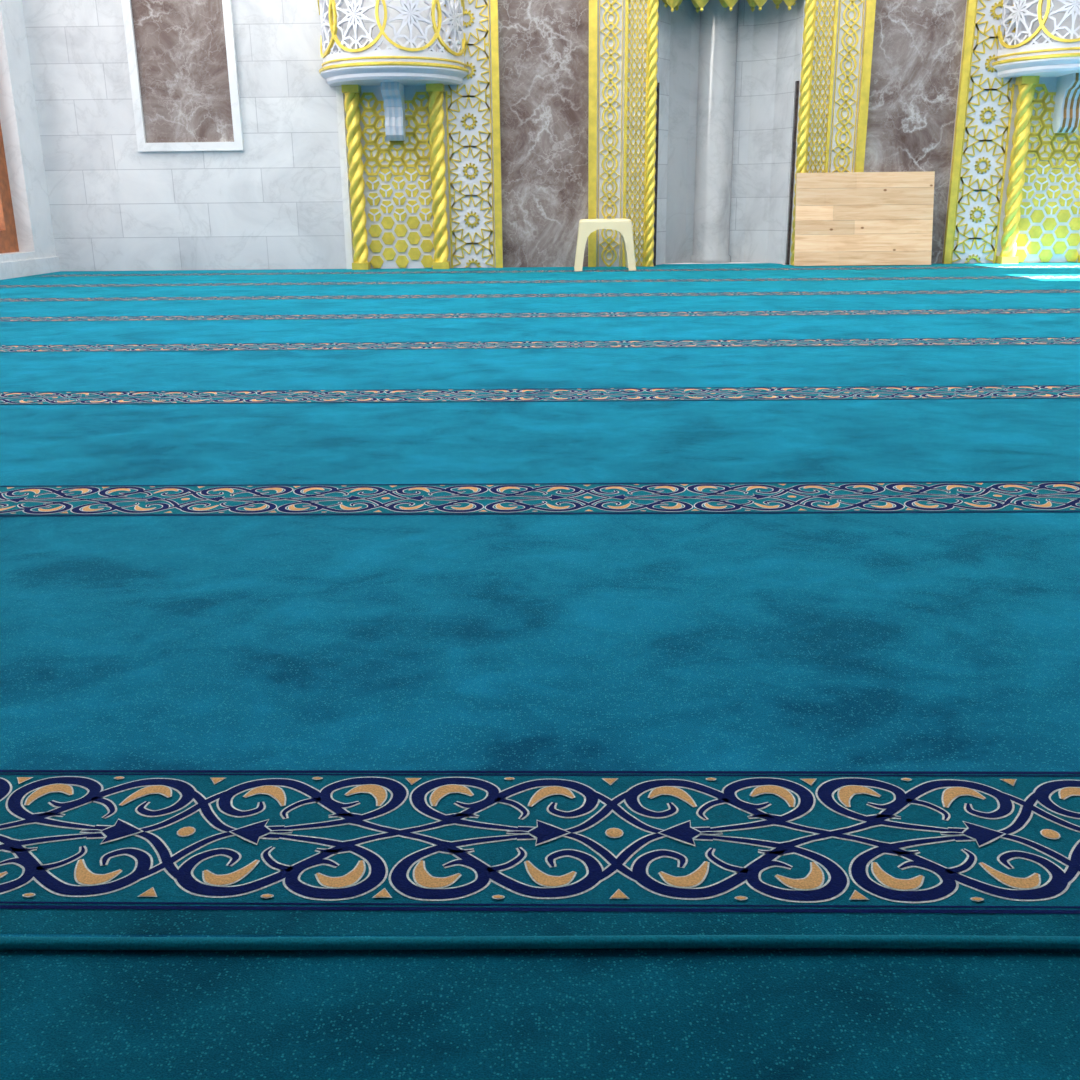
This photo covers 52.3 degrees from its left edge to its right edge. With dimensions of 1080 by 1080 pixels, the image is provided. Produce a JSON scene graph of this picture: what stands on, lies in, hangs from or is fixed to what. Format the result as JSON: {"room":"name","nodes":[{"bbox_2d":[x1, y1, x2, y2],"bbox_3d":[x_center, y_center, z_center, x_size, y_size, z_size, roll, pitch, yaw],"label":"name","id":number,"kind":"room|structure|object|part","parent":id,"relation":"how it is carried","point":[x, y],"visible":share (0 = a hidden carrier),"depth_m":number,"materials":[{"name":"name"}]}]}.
{"room":"mosque","nodes":[
{"label":"mosque","id":0,"kind":"room"},
{"bbox_2d":[0,0,55,262],"bbox_3d":[-4.615,-2.788,2.800,0.300,5.100,13.200,0,17,1],"label":"window frame","id":1,"kind":"structure","parent":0,"point":[18,111],"depth_m":9.22,"materials":[{"name":"stone"}]},
{"bbox_2d":[0,123,18,252],"bbox_3d":[-4.541,-3.500,7.657,0.105,3.010,2.700,0,17,1],"label":"window","id":2,"kind":"structure","parent":1,"relation":"in","point":[8,235],"depth_m":9.16,"materials":[{"name":"brown wood"}]},
{"bbox_2d":[0,256,60,279],"bbox_3d":[-4.324,-1.988,8.276,0.020,0.129,3.200,0,17,1],"label":"baseboard","id":3,"kind":"structure","parent":1,"relation":"attached to","point":[13,269],"depth_m":9.25,"materials":[{"name":"stone"}]},
{"bbox_2d":[22,0,1079,270],"bbox_3d":[1.557,-6.235,8.663,12.390,8.100,0.300,0,17,1],"label":"wall","id":4,"kind":"structure","parent":0,"point":[276,203],"depth_m":9.51,"materials":[{"name":"stone"}]},
{"bbox_2d":[121,0,243,151],"bbox_3d":[-3.017,-4.431,9.146,0.910,2.260,0.040,0,17,1],"label":"marble","id":5,"kind":"object","parent":4,"relation":"attached to","point":[181,54],"visible":1,"depth_m":9.30},
{"bbox_2d":[498,0,588,266],"bbox_3d":[0.031,-4.130,9.181,0.750,3.599,0.020,0,17,1],"label":"marble panel","id":6,"kind":"object","parent":4,"relation":"attached to","point":[544,44],"depth_m":9.36,"materials":[{"name":"stone"}]},
{"bbox_2d":[588,0,875,266],"bbox_3d":[1.580,-4.197,9.356,2.340,3.608,0.620,0,17,1],"label":"mihrab","id":7,"kind":"object","parent":4,"relation":"attached to","point":[704,116],"visible":0.86,"depth_m":9.50,"materials":[{"name":"stone"}]},
{"bbox_3d":[0.691,-4.130,9.161,0.570,3.599,0.030,0,17,1],"label":"frame","id":8,"kind":"part","parent":7,"relation":"part of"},
{"bbox_3d":[2.460,-4.136,9.120,0.570,3.599,0.030,0,17,1],"label":"frame","id":9,"kind":"part","parent":7,"relation":"part of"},
{"bbox_2d":[864,0,966,263],"bbox_3d":[3.120,-4.140,9.109,0.750,3.599,0.020,0,17,1],"label":"marble panel","id":10,"kind":"object","parent":4,"relation":"attached to","point":[917,50],"depth_m":9.22,"materials":[{"name":"stone"}]},
{"bbox_2d":[671,262,782,264],"bbox_3d":[1.464,-0.547,3.881,12.390,0.098,14.200,0,17,1],"label":"floor","id":11,"kind":"structure","parent":0,"point":[730,262],"depth_m":10.42,"materials":[{"name":"grey"}]},
{"bbox_2d":[0,262,1079,951],"bbox_3d":[1.498,-1.085,5.408,11.780,0.024,9.564,0,17,1],"label":"carpet","id":12,"kind":"object","parent":11,"relation":"on","point":[729,606],"visible":0.99,"depth_m":1.58,"materials":[{"name":"teal carpet"}]},
{"bbox_2d":[317,0,502,269],"bbox_3d":[-1.103,-4.036,8.908,1.506,3.604,0.646,0,17,1],"label":"balcony","id":13,"kind":"object","parent":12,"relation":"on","point":[419,130],"visible":1,"depth_m":9.35,"materials":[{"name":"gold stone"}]},
{"bbox_3d":[-1.233,-4.270,8.852,1.180,0.750,0.600,0,17,1],"label":"pierced railing","id":14,"kind":"part","parent":13,"relation":"part of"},
{"bbox_3d":[-0.594,-4.126,9.191,0.500,3.599,0.030,0,17,1],"label":"star panel","id":15,"kind":"part","parent":13,"relation":"part of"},
{"bbox_2d":[574,219,635,270],"bbox_3d":[0.542,-2.472,9.201,0.510,0.408,0.390,0,17,1],"label":"plastic stool","id":16,"kind":"object","parent":12,"relation":"on","point":[586,227],"visible":1,"depth_m":9.02,"materials":[{"name":"beige plastic"}]},
{"bbox_3d":[0.540,-2.643,9.148,0.424,0.050,0.310,0,17,1],"label":"seat","id":17,"kind":"part","parent":16,"relation":"part of","materials":[{"name":"beige plastic"}]},
{"bbox_2d":[794,171,934,265],"bbox_3d":[2.755,-2.730,9.359,1.159,0.761,0.150,0,17,1],"label":"wooden board","id":18,"kind":"object","parent":12,"relation":"on","point":[842,218],"visible":1,"depth_m":9.35,"materials":[{"name":"brown wood"}]},
{"bbox_2d":[942,0,1079,263],"bbox_3d":[4.241,-4.053,8.783,1.506,3.604,0.646,0,17,1],"label":"balcony","id":19,"kind":"object","parent":12,"relation":"on","point":[1014,190],"visible":1,"depth_m":9.28,"materials":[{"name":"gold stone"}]},
{"bbox_3d":[3.745,-4.140,9.090,0.500,3.599,0.030,0,17,1],"label":"star panel","id":20,"kind":"part","parent":19,"relation":"part of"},
{"bbox_3d":[4.366,-4.289,8.721,1.180,0.750,0.600,0,17,1],"label":"pierced railing","id":21,"kind":"part","parent":19,"relation":"part of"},
{"bbox_2d":[0,949,1079,1079],"bbox_3d":[1.356,0.883,-0.938,11.780,0.015,3.745,0,17,1],"label":"carpet","id":22,"kind":"object","parent":11,"relation":"on","point":[464,1014],"visible":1,"depth_m":0.81,"materials":[{"name":"teal carpet"}]}
]}

